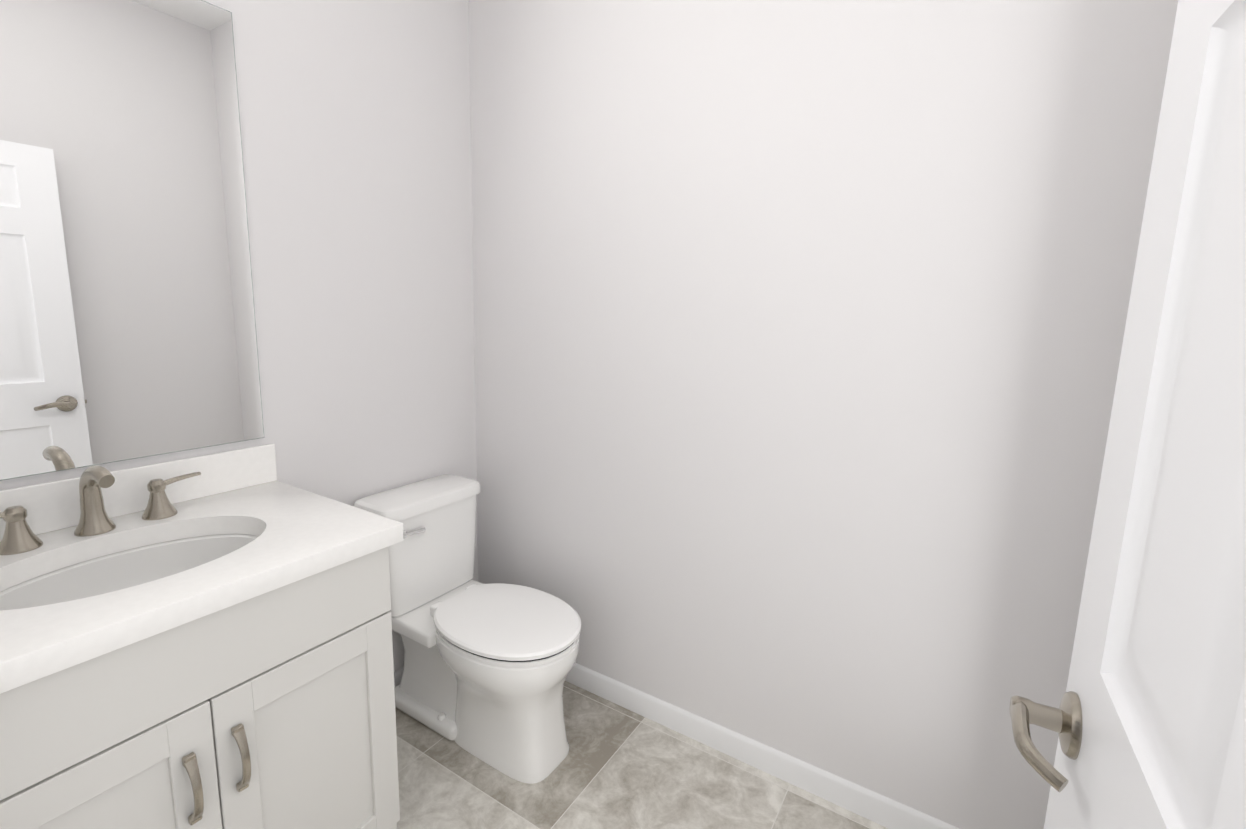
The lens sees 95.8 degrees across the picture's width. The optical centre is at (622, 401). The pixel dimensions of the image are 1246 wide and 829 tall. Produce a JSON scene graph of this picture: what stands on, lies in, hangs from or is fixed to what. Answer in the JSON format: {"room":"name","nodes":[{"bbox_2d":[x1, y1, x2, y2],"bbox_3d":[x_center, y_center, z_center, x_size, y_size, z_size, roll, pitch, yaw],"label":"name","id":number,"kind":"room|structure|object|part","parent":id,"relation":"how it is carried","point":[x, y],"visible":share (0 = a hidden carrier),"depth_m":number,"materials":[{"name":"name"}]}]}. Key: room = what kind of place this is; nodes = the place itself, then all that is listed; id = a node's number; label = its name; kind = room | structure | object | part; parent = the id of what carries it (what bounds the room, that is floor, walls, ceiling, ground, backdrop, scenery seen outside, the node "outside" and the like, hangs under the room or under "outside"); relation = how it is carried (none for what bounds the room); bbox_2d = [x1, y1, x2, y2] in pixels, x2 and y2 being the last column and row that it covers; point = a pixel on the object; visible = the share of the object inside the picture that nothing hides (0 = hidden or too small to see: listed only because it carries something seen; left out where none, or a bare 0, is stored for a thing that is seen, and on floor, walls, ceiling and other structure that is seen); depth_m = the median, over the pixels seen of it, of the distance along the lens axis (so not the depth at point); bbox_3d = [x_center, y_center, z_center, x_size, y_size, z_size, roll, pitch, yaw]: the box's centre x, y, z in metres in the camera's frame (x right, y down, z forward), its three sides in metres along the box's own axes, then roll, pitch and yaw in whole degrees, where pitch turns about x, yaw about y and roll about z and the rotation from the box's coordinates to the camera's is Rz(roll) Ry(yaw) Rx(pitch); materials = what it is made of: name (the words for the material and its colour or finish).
{"room":"bathroom","nodes":[
{"label":"bathroom","id":0,"kind":"room"},
{"bbox_2d":[0,0,477,671],"bbox_3d":[-1.070,-0.284,1.545,0.120,2.830,1.879,7,11,32],"label":"wall","id":1,"kind":"structure","parent":0,"point":[356,130],"depth_m":1.78,"materials":[{"name":"white paint"}]},
{"bbox_2d":[0,0,263,479],"bbox_3d":[-1.217,-0.390,1.161,0.006,1.094,0.816,7,11,32],"label":"mirror","id":2,"kind":"object","parent":1,"relation":"attached to","point":[127,323],"visible":1,"depth_m":1.28,"materials":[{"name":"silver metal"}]},
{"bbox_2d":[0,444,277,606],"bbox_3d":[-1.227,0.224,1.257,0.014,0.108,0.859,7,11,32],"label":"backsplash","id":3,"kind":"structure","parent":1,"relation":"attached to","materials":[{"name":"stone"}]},
{"bbox_2d":[394,667,402,686],"bbox_3d":[-0.823,1.028,2.080,0.012,0.083,0.755,7,11,32],"label":"baseboard","id":4,"kind":"structure","parent":1,"relation":"attached to","point":[397,674],"depth_m":2.06,"materials":[{"name":"white paint"}]},
{"bbox_2d":[395,681,887,828],"bbox_3d":[-0.722,1.382,0.444,2.565,0.100,4.114,7,11,32],"label":"floor","id":5,"kind":"structure","parent":0,"point":[619,767],"depth_m":1.68,"materials":[{"name":"tile"}]},
{"bbox_2d":[0,444,403,828],"bbox_3d":[-0.995,0.674,1.173,0.588,1.058,0.859,7,11,32],"label":"bathroom vanity","id":6,"kind":"object","parent":5,"relation":"on","point":[202,642],"visible":1,"depth_m":1.13,"materials":[{"name":"white paint"}]},
{"bbox_2d":[0,465,201,555],"bbox_3d":[-1.123,0.210,1.204,0.152,0.158,0.419,7,11,32],"label":"faucet","id":7,"kind":"object","parent":6,"relation":"on","point":[94,526],"depth_m":1.21,"materials":[{"name":"silver metal"}]},
{"bbox_2d":[353,474,580,783],"bbox_3d":[-0.474,0.718,1.863,0.749,0.780,0.416,7,11,32],"label":"toilet","id":8,"kind":"object","parent":5,"relation":"on","point":[486,669],"visible":0.9,"depth_m":1.79,"materials":[{"name":"white ceramic"}]},
{"bbox_3d":[-0.702,0.491,1.975,0.199,0.378,0.416,7,11,32],"label":"tank","id":9,"kind":"part","parent":8,"relation":"part of","materials":[{"name":"white ceramic"}]},
{"bbox_3d":[-0.369,0.695,1.793,0.505,0.048,0.378,7,11,32],"label":"seat","id":10,"kind":"part","parent":8,"relation":"part of","materials":[{"name":"white plastic"}]},
{"bbox_2d":[469,0,1177,828],"bbox_3d":[0.281,-0.281,1.737,1.965,2.830,0.120,7,11,32],"label":"wall","id":11,"kind":"structure","parent":0,"point":[799,330],"depth_m":1.54,"materials":[{"name":"white paint"}]},
{"bbox_2d":[565,663,958,828],"bbox_3d":[0.212,1.083,1.896,1.965,0.083,0.012,7,11,32],"label":"baseboard","id":12,"kind":"structure","parent":11,"relation":"attached to","point":[880,809],"depth_m":1.75,"materials":[{"name":"white paint"}]},
{"bbox_3d":[-0.656,-0.071,0.263,1.965,2.830,0.120,7,11,32],"label":"wall","id":13,"kind":"structure","parent":0,"visible":0},
{"bbox_2d":[1009,0,1245,828],"bbox_3d":[0.359,0.340,0.307,0.168,2.030,0.934,6,10,29],"label":"door","id":14,"kind":"structure","parent":13,"relation":"in","point":[1146,720],"depth_m":0.50,"materials":[{"name":"white paint"}]}
]}

